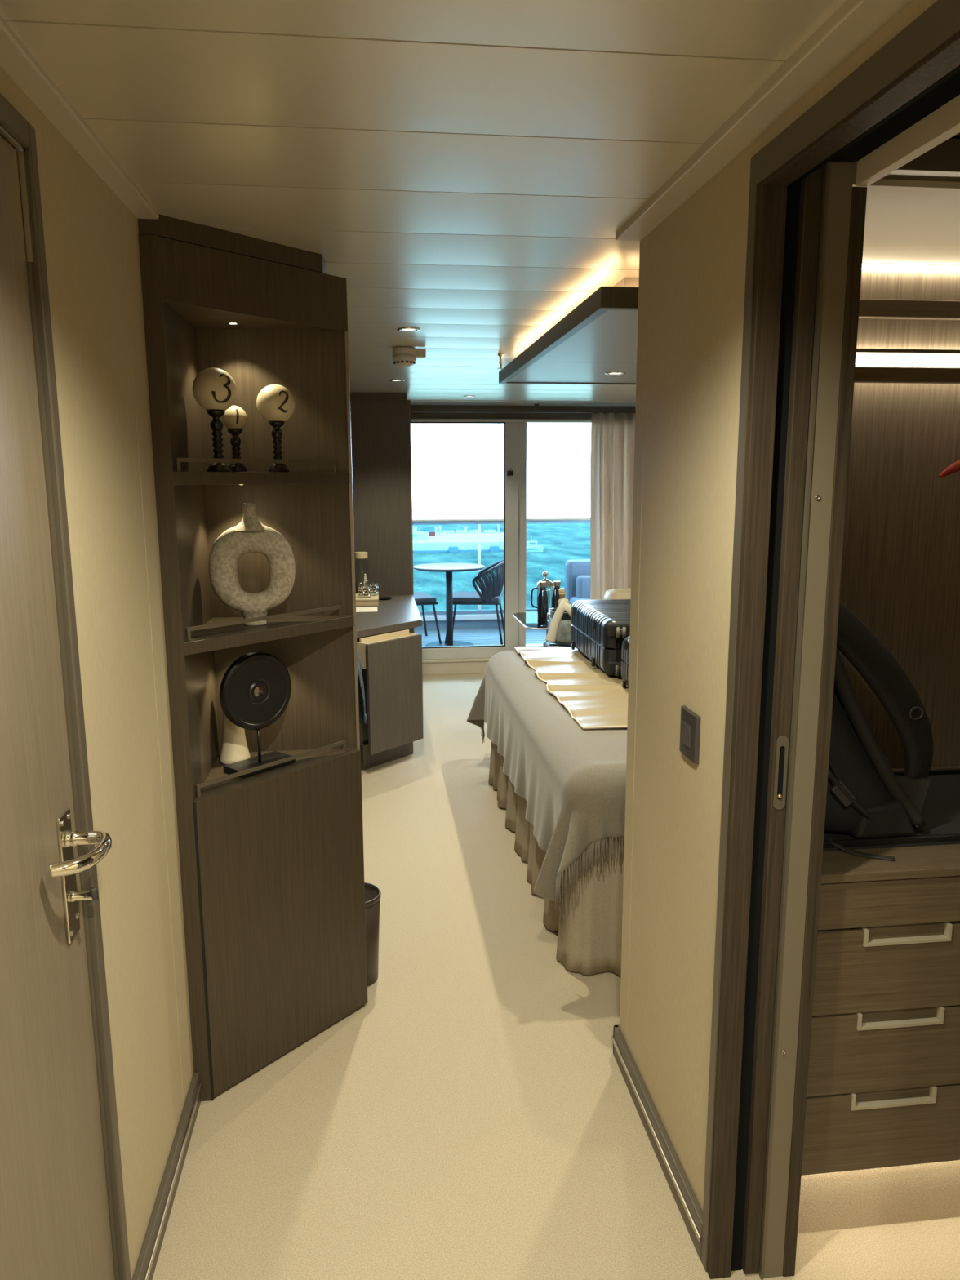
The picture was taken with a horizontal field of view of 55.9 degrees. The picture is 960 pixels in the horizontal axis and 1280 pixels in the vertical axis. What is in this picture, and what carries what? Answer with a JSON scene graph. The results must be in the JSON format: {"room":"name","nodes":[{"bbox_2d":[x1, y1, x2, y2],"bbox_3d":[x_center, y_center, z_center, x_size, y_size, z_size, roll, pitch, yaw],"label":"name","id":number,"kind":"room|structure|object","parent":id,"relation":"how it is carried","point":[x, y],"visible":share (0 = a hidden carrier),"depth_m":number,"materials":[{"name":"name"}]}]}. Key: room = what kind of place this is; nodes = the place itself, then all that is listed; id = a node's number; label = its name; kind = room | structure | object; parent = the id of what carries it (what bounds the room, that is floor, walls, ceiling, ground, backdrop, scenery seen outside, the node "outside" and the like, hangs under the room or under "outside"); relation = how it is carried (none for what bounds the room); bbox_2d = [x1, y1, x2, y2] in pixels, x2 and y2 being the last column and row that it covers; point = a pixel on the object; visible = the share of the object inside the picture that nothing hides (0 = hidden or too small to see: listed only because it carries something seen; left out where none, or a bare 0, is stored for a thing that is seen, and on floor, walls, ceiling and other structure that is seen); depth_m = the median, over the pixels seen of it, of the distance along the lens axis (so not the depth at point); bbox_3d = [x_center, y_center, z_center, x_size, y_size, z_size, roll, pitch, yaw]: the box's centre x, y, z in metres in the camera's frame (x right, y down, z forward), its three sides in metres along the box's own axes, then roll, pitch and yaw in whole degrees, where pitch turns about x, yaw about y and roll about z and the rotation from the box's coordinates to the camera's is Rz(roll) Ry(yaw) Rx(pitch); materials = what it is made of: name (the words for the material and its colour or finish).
{"room":"cruise ship cabin","nodes":[
{"label":"cruise ship cabin","id":0,"kind":"room"},
{"bbox_2d":[0,66,193,1279],"bbox_3d":[-0.538,0.423,0.399,0.070,2.030,3.360,-1,10,-7],"label":"wall","id":1,"kind":"structure","parent":0,"point":[91,237],"depth_m":1.66,"materials":[{"name":"paint"}]},
{"bbox_2d":[0,93,131,1279],"bbox_3d":[-0.572,0.335,1.022,0.130,1.985,0.856,-1,10,-7],"label":"door","id":2,"kind":"structure","parent":1,"relation":"in","point":[63,1212],"depth_m":1.26,"materials":[{"name":"brown wood"}]},
{"bbox_2d":[0,14,159,219],"bbox_3d":[-0.520,-0.594,0.216,0.113,0.042,3.352,-1,10,-7],"label":"trim","id":3,"kind":"structure","parent":1,"relation":"attached to","point":[15,59],"depth_m":1.34,"materials":[{"name":"beige"}]},
{"bbox_2d":[132,1071,201,1279],"bbox_3d":[-0.651,1.144,1.907,0.018,0.082,0.610,-1,10,-7],"label":"baseboard","id":4,"kind":"structure","parent":1,"relation":"attached to","point":[148,1258],"depth_m":1.87,"materials":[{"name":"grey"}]},
{"bbox_2d":[350,392,413,633],"bbox_3d":[-1.095,-0.638,6.294,1.212,2.050,0.932,-1,10,-7],"label":"wall","id":5,"kind":"structure","parent":0,"point":[381,441],"depth_m":5.82,"materials":[{"name":"brown wood"}]},
{"bbox_2d":[0,0,959,406],"bbox_3d":[0.809,-1.084,2.769,4.500,0.086,8.400,-1,10,-7],"label":"ceiling","id":6,"kind":"structure","parent":0,"point":[470,171],"depth_m":1.40,"materials":[{"name":"beige metal"}]},
{"bbox_2d":[389,378,404,381],"bbox_3d":[-0.460,-1.438,5.007,0.086,0.006,0.086,-1,10,-7],"label":"recessed light","id":7,"kind":"object","parent":6,"relation":"in","point":[392,380],"visible":1,"depth_m":4.98,"materials":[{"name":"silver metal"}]},
{"bbox_2d":[396,327,420,332],"bbox_3d":[-0.261,-1.135,3.305,0.086,0.006,0.086,-1,10,-7],"label":"recessed light","id":8,"kind":"object","parent":6,"relation":"in","point":[400,329],"visible":1,"depth_m":3.30,"materials":[{"name":"silver metal"}]},
{"bbox_2d":[391,346,426,367],"bbox_3d":[-0.298,-1.184,3.793,0.140,0.075,0.100,-1,10,-7],"label":"smoke detector","id":9,"kind":"object","parent":6,"relation":"attached to","point":[402,357],"visible":1,"depth_m":3.76,"materials":[{"name":"beige plastic"}]},
{"bbox_2d":[462,395,475,397],"bbox_3d":[-0.070,-1.618,6.004,0.086,0.006,0.086,-1,10,-7],"label":"recessed light","id":10,"kind":"object","parent":6,"relation":"in","point":[467,396],"visible":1,"depth_m":5.98,"materials":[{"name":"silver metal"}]},
{"bbox_2d":[497,353,504,368],"bbox_3d":[0.092,-1.228,3.986,0.034,0.063,0.034,-1,10,-7],"label":"sprinkler","id":11,"kind":"object","parent":6,"relation":"attached to","point":[500,355],"visible":1,"depth_m":3.98,"materials":[{"name":"silver metal"}]},
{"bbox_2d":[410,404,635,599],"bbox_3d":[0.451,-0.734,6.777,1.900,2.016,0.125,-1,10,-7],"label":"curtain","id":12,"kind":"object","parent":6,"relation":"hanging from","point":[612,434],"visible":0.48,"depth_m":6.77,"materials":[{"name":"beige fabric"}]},
{"bbox_2d":[590,413,635,599],"bbox_3d":[1.067,-0.717,6.855,0.482,1.950,0.125,-1,10,-7],"label":"drape","id":13,"kind":"object","parent":12,"relation":"hanging from","point":[612,434],"depth_m":6.78,"materials":[{"name":"beige fabric"}]},
{"bbox_2d":[498,277,639,384],"bbox_3d":[1.265,-1.116,3.436,2.139,0.101,1.936,-1,10,-7],"label":"ceiling panel","id":14,"kind":"object","parent":6,"relation":"attached to","point":[596,343],"visible":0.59,"depth_m":3.15,"materials":[{"name":"brown"}]},
{"bbox_2d":[604,371,625,375],"bbox_3d":[0.582,-1.147,3.886,0.088,0.007,0.088,-1,10,-7],"label":"recessed light","id":15,"kind":"object","parent":14,"relation":"attached to","point":[612,373],"depth_m":3.87,"materials":[{"name":"white"}]},
{"bbox_2d":[413,627,546,646],"bbox_3d":[0.352,0.075,8.234,5.000,0.100,2.010,-1,10,-7],"label":"floor","id":16,"kind":"structure","parent":0,"point":[476,636],"depth_m":8.60,"materials":[{"name":"blue"}]},
{"bbox_2d":[413,581,441,643],"bbox_3d":[-0.676,-0.353,8.233,0.618,0.755,0.611,-1,10,-7],"label":"balcony chair","id":17,"kind":"object","parent":16,"relation":"on","point":[422,598],"visible":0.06,"depth_m":8.11,"materials":[{"name":"grey metal"}]},
{"bbox_2d":[413,562,484,646],"bbox_3d":[-0.271,-0.298,8.016,0.630,0.716,0.630,-1,10,-7],"label":"table","id":18,"kind":"object","parent":16,"relation":"on","point":[447,567],"visible":0.85,"depth_m":7.99,"materials":[{"name":"black metal"}]},
{"bbox_2d":[444,559,503,644],"bbox_3d":[-0.038,-0.366,8.288,0.618,0.755,0.611,-1,10,-7],"label":"balcony chair","id":19,"kind":"object","parent":16,"relation":"on","point":[491,593],"visible":0.79,"depth_m":8.06,"materials":[{"name":"grey"}]},
{"bbox_2d":[412,517,590,629],"bbox_3d":[0.239,-0.661,9.046,5.000,1.104,0.180,-1,10,-7],"label":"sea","id":20,"kind":"structure","parent":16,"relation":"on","point":[551,542],"depth_m":8.97,"materials":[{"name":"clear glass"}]},
{"bbox_2d":[564,559,590,605],"bbox_3d":[1.174,-0.375,8.432,0.660,0.709,0.660,-1,10,-7],"label":"lounge chair","id":21,"kind":"object","parent":16,"relation":"on","point":[577,571],"visible":0.17,"depth_m":8.52,"materials":[{"name":"blue fabric"}]},
{"bbox_2d":[568,596,590,605],"bbox_3d":[1.184,-0.320,8.357,0.640,0.120,0.490,-1,10,-7],"label":"seat cushion","id":22,"kind":"object","parent":21,"relation":"on","point":[571,599],"depth_m":8.42,"materials":[{"name":"blue fabric"}]},
{"bbox_2d":[575,575,590,597],"bbox_3d":[1.167,-0.489,8.508,0.530,0.240,0.130,-1,10,-7],"label":"pillow","id":23,"kind":"object","parent":21,"relation":"on","point":[582,582],"depth_m":8.43,"materials":[{"name":"blue fabric"}]},
{"bbox_2d":[410,404,635,675],"bbox_3d":[0.302,-0.790,6.969,4.150,2.100,0.150,-1,10,-7],"label":"wall","id":24,"kind":"structure","parent":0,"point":[477,665],"depth_m":6.79,"materials":[{"name":"beige paint"}]},
{"bbox_2d":[410,418,591,659],"bbox_3d":[0.353,-0.769,6.969,1.950,1.822,0.110,-1,10,-7],"label":"sliding door frame","id":25,"kind":"structure","parent":24,"relation":"attached to","point":[515,431],"depth_m":6.93,"materials":[{"name":"grey metal"}]},
{"bbox_2d":[152,673,959,1279],"bbox_3d":[0.817,0.985,3.139,4.300,0.050,8.200,-1,10,-7],"label":"floor","id":26,"kind":"structure","parent":0,"point":[478,1117],"depth_m":2.14,"materials":[{"name":"carpet"}]},
{"bbox_2d":[137,213,367,1101],"bbox_3d":[-0.516,0.088,2.246,0.417,2.040,0.391,-1,10,-7],"label":"display cabinet","id":27,"kind":"object","parent":26,"relation":"on","point":[272,861],"visible":0.97,"depth_m":2.28,"materials":[{"name":"brown wood"}]},
{"bbox_2d":[192,368,236,471],"bbox_3d":[-0.618,-0.515,2.120,0.100,0.238,0.100,-1,10,-7],"label":"ball","id":28,"kind":"object","parent":27,"relation":"on","point":[214,389],"visible":0.98,"depth_m":2.08,"materials":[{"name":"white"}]},
{"bbox_2d":[225,321,239,324],"bbox_3d":[-0.598,-0.765,2.187,0.034,0.002,0.034,-1,10,-7],"label":"light","id":29,"kind":"object","parent":27,"relation":"attached to","point":[226,322],"depth_m":2.18,"materials":[{"name":"white"}]},
{"bbox_2d":[222,405,247,471],"bbox_3d":[-0.605,-0.497,2.237,0.060,0.162,0.060,-1,10,-7],"label":"ball","id":30,"kind":"object","parent":27,"relation":"on","point":[234,418],"visible":0.88,"depth_m":2.22,"materials":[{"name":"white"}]},
{"bbox_2d":[219,711,250,764],"bbox_3d":[-0.644,0.217,2.360,0.080,0.207,0.080,-1,10,-7],"label":"vase","id":31,"kind":"object","parent":27,"relation":"on","point":[234,748],"visible":0.59,"depth_m":2.34,"materials":[{"name":"beige ceramic"}]},
{"bbox_2d":[208,503,295,626],"bbox_3d":[-0.565,-0.186,2.241,0.207,0.299,0.086,-1,10,-7],"label":"ring vase","id":32,"kind":"object","parent":27,"relation":"on","point":[250,535],"visible":0.98,"depth_m":2.21,"materials":[{"name":"ceramic"}]},
{"bbox_2d":[219,652,295,777],"bbox_3d":[-0.567,0.179,2.301,0.175,0.300,0.173,-1,10,-7],"label":"disc sculpture","id":33,"kind":"object","parent":27,"relation":"on","point":[239,704],"visible":0.99,"depth_m":2.28,"materials":[{"name":"black metal"}]},
{"bbox_2d":[173,471,350,484],"bbox_3d":[-0.502,-0.387,2.159,0.370,0.029,0.377,-1,10,-7],"label":"shelf","id":34,"kind":"object","parent":27,"relation":"attached to","point":[179,477],"depth_m":2.13,"materials":[{"name":"brown wood"}]},
{"bbox_2d":[183,614,354,655],"bbox_3d":[-0.500,-0.016,2.225,0.370,0.029,0.377,-1,10,-7],"label":"shelf","id":35,"kind":"object","parent":27,"relation":"attached to","point":[206,640],"depth_m":2.23,"materials":[{"name":"brown wood"}]},
{"bbox_2d":[256,384,294,471],"bbox_3d":[-0.499,-0.519,2.220,0.092,0.210,0.092,-1,10,-7],"label":"ball","id":36,"kind":"object","parent":27,"relation":"on","point":[275,403],"visible":0.97,"depth_m":2.19,"materials":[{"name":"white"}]},
{"bbox_2d":[193,747,357,802],"bbox_3d":[-0.499,0.344,2.289,0.370,0.020,0.377,-1,10,-7],"label":"shelf","id":37,"kind":"object","parent":27,"relation":"attached to","point":[236,789],"depth_m":2.30,"materials":[{"name":"brown wood"}]},
{"bbox_2d":[364,882,381,986],"bbox_3d":[-0.372,0.895,2.733,0.149,0.279,0.149,-1,10,-7],"label":"waste bin","id":38,"kind":"object","parent":26,"relation":"on","point":[372,892],"visible":0.31,"depth_m":2.70,"materials":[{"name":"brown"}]},
{"bbox_2d":[355,595,423,770],"bbox_3d":[-0.870,0.313,4.668,1.176,0.748,2.624,-1,10,-7],"label":"desk","id":39,"kind":"object","parent":26,"relation":"on","point":[391,655],"visible":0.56,"depth_m":4.71,"materials":[{"name":"brown wood"}]},
{"bbox_2d":[354,551,368,586],"bbox_3d":[-0.750,-0.408,5.727,0.084,0.296,0.088,-1,10,-7],"label":"glass bottle","id":40,"kind":"object","parent":39,"relation":"on","point":[359,555],"visible":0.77,"depth_m":5.68,"materials":[{"name":"clear glass"}]},
{"bbox_2d":[363,573,367,586],"bbox_3d":[-0.724,-0.376,5.701,0.028,0.084,0.012,-8,13,-38],"label":"print","id":41,"kind":"object","parent":40,"relation":"attached to","point":[365,579],"depth_m":5.70,"materials":[{"name":"paper"}]},
{"bbox_2d":[355,606,377,612],"bbox_3d":[-0.735,-0.178,5.276,0.270,0.002,0.210,-1,10,-7],"label":"paper sheet","id":42,"kind":"object","parent":39,"relation":"on","point":[358,609],"visible":0.36,"depth_m":5.28,"materials":[{"name":"beige paper"}]},
{"bbox_2d":[355,593,378,606],"bbox_3d":[-0.740,-0.248,5.554,0.232,0.042,0.284,-1,10,-7],"label":"box","id":43,"kind":"object","parent":39,"relation":"on","point":[373,600],"visible":0.48,"depth_m":5.43,"materials":[{"name":"beige wood"}]},
{"bbox_2d":[358,582,371,596],"bbox_3d":[-0.699,-0.301,5.488,0.083,0.085,0.083,-1,10,-7],"label":"tumbler","id":44,"kind":"object","parent":43,"relation":"on","point":[366,585],"visible":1,"depth_m":5.47,"materials":[{"name":"clear glass"}]},
{"bbox_2d":[364,581,378,595],"bbox_3d":[-0.670,-0.320,5.590,0.083,0.085,0.083,-1,10,-7],"label":"tumbler","id":45,"kind":"object","parent":43,"relation":"on","point":[372,584],"visible":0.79,"depth_m":5.58,"materials":[{"name":"clear glass"}]},
{"bbox_2d":[378,596,391,599],"bbox_3d":[-0.612,-0.264,5.730,0.108,0.011,0.108,-1,10,-7],"label":"coaster","id":46,"kind":"object","parent":39,"relation":"on","point":[380,597],"visible":0.77,"depth_m":5.74,"materials":[{"name":"black"}]},
{"bbox_2d":[355,595,422,638],"bbox_3d":[-0.872,-0.038,4.606,1.176,0.036,2.624,-1,10,-7],"label":"countertop","id":47,"kind":"structure","parent":39,"relation":"on","point":[399,612],"depth_m":4.98,"materials":[{"name":"grey wood"}]},
{"bbox_2d":[512,611,551,641],"bbox_3d":[0.529,0.131,6.205,0.541,0.555,0.731,-1,10,-7],"label":"glass side table","id":48,"kind":"object","parent":26,"relation":"on","point":[528,620],"visible":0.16,"depth_m":6.12,"materials":[{"name":"clear glass"}]},
{"bbox_2d":[530,571,553,617],"bbox_3d":[0.421,-0.301,6.114,0.157,0.327,0.118,-1,10,-7],"label":"press","id":49,"kind":"object","parent":48,"relation":"on","point":[548,583],"visible":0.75,"depth_m":6.09,"materials":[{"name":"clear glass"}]},
{"bbox_2d":[537,581,547,624],"bbox_3d":[0.411,-0.243,5.929,0.070,0.279,0.070,-1,10,-7],"label":"water bottle","id":50,"kind":"object","parent":48,"relation":"on","point":[541,607],"visible":1,"depth_m":5.91,"materials":[{"name":"black metal"}]},
{"bbox_2d":[551,581,560,620],"bbox_3d":[0.505,-0.247,5.950,0.070,0.279,0.070,-1,10,-7],"label":"water bottle","id":51,"kind":"object","parent":48,"relation":"on","point":[555,596],"visible":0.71,"depth_m":5.92,"materials":[{"name":"black"}]},
{"bbox_2d":[488,742,624,977],"bbox_3d":[1.285,0.266,3.741,2.317,1.150,2.035,-1,10,-7],"label":"bed","id":52,"kind":"object","parent":26,"relation":"on","point":[590,940],"visible":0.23,"depth_m":2.76,"materials":[{"name":"white fabric"}]},
{"bbox_2d":[466,650,626,928],"bbox_3d":[0.690,0.442,3.693,1.298,0.496,2.149,-1,10,-7],"label":"throw blanket","id":53,"kind":"object","parent":52,"relation":"on","point":[571,779],"visible":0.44,"depth_m":2.93,"materials":[{"name":"fabric"}]},
{"bbox_2d":[514,646,628,729],"bbox_3d":[0.615,0.154,3.825,0.742,0.033,1.498,-1,10,-7],"label":"mat","id":54,"kind":"object","parent":53,"relation":"on","point":[593,698],"visible":0.45,"depth_m":3.65,"materials":[{"name":"beige fabric"}]},
{"bbox_2d":[542,641,571,647],"bbox_3d":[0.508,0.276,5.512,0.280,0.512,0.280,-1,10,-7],"label":"tray","id":55,"kind":"object","parent":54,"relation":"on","point":[544,644],"visible":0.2,"depth_m":5.43,"materials":[{"name":"silver metal"}]},
{"bbox_2d":[546,608,572,645],"bbox_3d":[0.505,-0.079,5.448,0.200,0.208,0.196,-1,10,-7],"label":"ice bucket","id":56,"kind":"object","parent":55,"relation":"on","point":[563,634],"visible":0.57,"depth_m":5.37,"materials":[{"name":"silver glass"}]},
{"bbox_2d":[558,587,571,620],"bbox_3d":[0.513,-0.148,5.437,0.098,0.332,0.084,-1,10,-7],"label":"champagne bottle","id":57,"kind":"object","parent":56,"relation":"in","point":[566,616],"visible":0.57,"depth_m":5.40,"materials":[{"name":"gold"}]},
{"bbox_2d":[545,597,571,642],"bbox_3d":[0.504,-0.126,5.392,0.259,0.256,0.161,-1,10,-7],"label":"napkin","id":58,"kind":"object","parent":57,"relation":"attached to","point":[563,604],"visible":0.71,"depth_m":5.32,"materials":[{"name":"beige fabric"}]},
{"bbox_2d":[570,599,631,675],"bbox_3d":[0.720,-0.027,4.166,0.485,0.238,0.785,-1,10,-7],"label":"suitcase","id":59,"kind":"object","parent":54,"relation":"on","point":[599,628],"visible":0.44,"depth_m":3.99,"materials":[{"name":"black plastic"}]},
{"bbox_2d":[621,635,629,688],"bbox_3d":[0.825,0.130,3.443,0.452,0.214,0.683,-1,10,-7],"label":"suitcase","id":60,"kind":"object","parent":54,"relation":"on","point":[625,644],"visible":0.04,"depth_m":3.62,"materials":[{"name":"black plastic"}]},
{"bbox_2d":[604,588,631,599],"bbox_3d":[1.272,0.015,6.422,0.690,0.700,0.750,-1,10,-7],"label":"armchair","id":61,"kind":"object","parent":26,"relation":"on","point":[613,593],"visible":0.06,"depth_m":6.53,"materials":[{"name":"beige fabric"}]},
{"bbox_2d":[797,1160,959,1234],"bbox_3d":[0.990,1.100,1.854,0.808,0.174,0.052,-1,10,-7],"label":"plinth","id":62,"kind":"structure","parent":26,"relation":"on","point":[873,1197],"depth_m":1.83,"materials":[{"name":"paint"}]},
{"bbox_2d":[801,765,959,1175],"bbox_3d":[1.075,0.740,2.023,1.034,0.764,0.555,-1,10,-7],"label":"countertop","id":63,"kind":"structure","parent":26,"relation":"on","point":[935,860],"depth_m":1.71,"materials":[{"name":"brown wood"}]},
{"bbox_2d":[822,768,959,851],"bbox_3d":[0.969,0.354,1.958,0.760,0.018,0.385,-1,10,-7],"label":"cabinet top","id":64,"kind":"object","parent":63,"relation":"on","point":[940,811],"visible":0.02,"depth_m":1.84,"materials":[{"name":"black wood"}]},
{"bbox_2d":[824,601,933,861],"bbox_3d":[0.743,0.138,1.820,0.340,0.495,0.370,-1,10,-7],"label":"backpack","id":65,"kind":"object","parent":64,"relation":"on","point":[865,798],"visible":0.59,"depth_m":1.75,"materials":[{"name":"black fabric"}]},
{"bbox_3d":[-0.798,0.429,4.154,0.455,0.701,0.440,-1,10,-7],"label":"desk chair","id":66,"kind":"object","parent":26,"relation":"on","visible":0},
{"bbox_2d":[356,645,367,724],"bbox_3d":[-0.606,0.224,4.253,0.138,0.385,0.280,-1,10,-7],"label":"jeans","id":67,"kind":"object","parent":66,"relation":"hanging from","point":[362,715],"visible":0.31,"depth_m":4.17,"materials":[{"name":"fabric"}]},
{"bbox_2d":[619,0,937,1211],"bbox_3d":[0.638,0.391,0.553,0.152,2.030,3.395,-1,10,-7],"label":"wall","id":68,"kind":"structure","parent":0,"point":[692,264],"depth_m":1.81,"materials":[{"name":"paint"}]},
{"bbox_2d":[611,1025,702,1260],"bbox_3d":[0.493,1.108,2.081,0.218,0.082,0.650,-1,10,-7],"label":"baseboard","id":69,"kind":"structure","parent":68,"relation":"attached to","point":[689,1207],"depth_m":1.99,"materials":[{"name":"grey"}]},
{"bbox_2d":[679,705,700,764],"bbox_3d":[0.406,0.185,1.770,0.016,0.094,0.092,-1,10,-7],"label":"light switch","id":70,"kind":"object","parent":68,"relation":"attached to","point":[690,728],"visible":1,"depth_m":1.75,"materials":[{"name":"grey plastic"}]},
{"bbox_2d":[615,0,912,240],"bbox_3d":[0.605,-0.623,0.369,0.206,0.048,3.395,-1,10,-7],"label":"trim","id":71,"kind":"structure","parent":68,"relation":"attached to","point":[855,22],"depth_m":1.28,"materials":[{"name":"beige"}]},
{"bbox_2d":[701,0,959,1279],"bbox_3d":[0.536,0.247,1.362,0.166,2.030,1.530,-1,10,-7],"label":"door frame","id":72,"kind":"structure","parent":68,"relation":"in","point":[806,218],"depth_m":1.50,"materials":[{"name":"brown wood"}]},
{"bbox_2d":[838,268,959,768],"bbox_3d":[1.719,0.038,2.309,2.654,2.100,0.095,-1,10,-7],"label":"wall","id":73,"kind":"structure","parent":0,"point":[900,567],"depth_m":2.11,"materials":[{"name":"brown wood"}]},
{"bbox_2d":[853,348,959,383],"bbox_3d":[1.037,-0.611,2.029,1.022,0.080,0.064,-1,10,-7],"label":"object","id":74,"kind":"object","parent":73,"relation":"attached to","point":[862,374],"visible":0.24,"depth_m":2.00,"materials":[{"name":"brown wood"}]},
{"bbox_2d":[855,359,959,366],"bbox_3d":[1.034,-0.624,2.036,1.005,0.011,0.010,-1,10,-7],"label":"diffuser","id":75,"kind":"object","parent":74,"relation":"attached to","point":[858,362],"depth_m":2.02,"materials":[{"name":"white plastic"}]},
{"bbox_2d":[938,459,959,477],"bbox_3d":[1.243,-0.495,2.049,0.447,0.249,0.081,-1,10,-7],"label":"hanger","id":76,"kind":"object","parent":74,"relation":"hanging from","point":[953,468],"visible":1,"depth_m":2.01,"materials":[{"name":"red plastic"}]},
{"bbox_2d":[858,298,959,319],"bbox_3d":[1.034,-0.739,2.025,1.022,0.038,0.023,-1,10,-7],"label":"batten","id":77,"kind":"object","parent":73,"relation":"attached to","point":[876,308],"visible":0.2,"depth_m":2.01,"materials":[{"name":"brown wood"}]},
{"bbox_2d":[849,132,959,265],"bbox_3d":[1.141,-0.726,1.134,1.036,0.098,1.800,-1,10,-7],"label":"ceiling","id":78,"kind":"structure","parent":0,"point":[913,212],"depth_m":1.60,"materials":[{"name":"beige paint"}]},
{"bbox_2d":[862,262,959,271],"bbox_3d":[1.034,-0.829,2.013,1.020,0.010,0.016,-1,10,-7],"label":"recessed light","id":79,"kind":"object","parent":78,"relation":"in","point":[864,265],"visible":0.44,"depth_m":2.00,"materials":[{"name":"white plastic"}]},
{"label":"outside","id":80,"kind":"structure","parent":0,"visible":0},
{"bbox_2d":[411,479,590,519],"bbox_3d":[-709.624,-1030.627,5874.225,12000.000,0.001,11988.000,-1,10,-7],"label":"sky","id":81,"kind":"structure","parent":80,"point":[545,498],"depth_m":730.93,"materials":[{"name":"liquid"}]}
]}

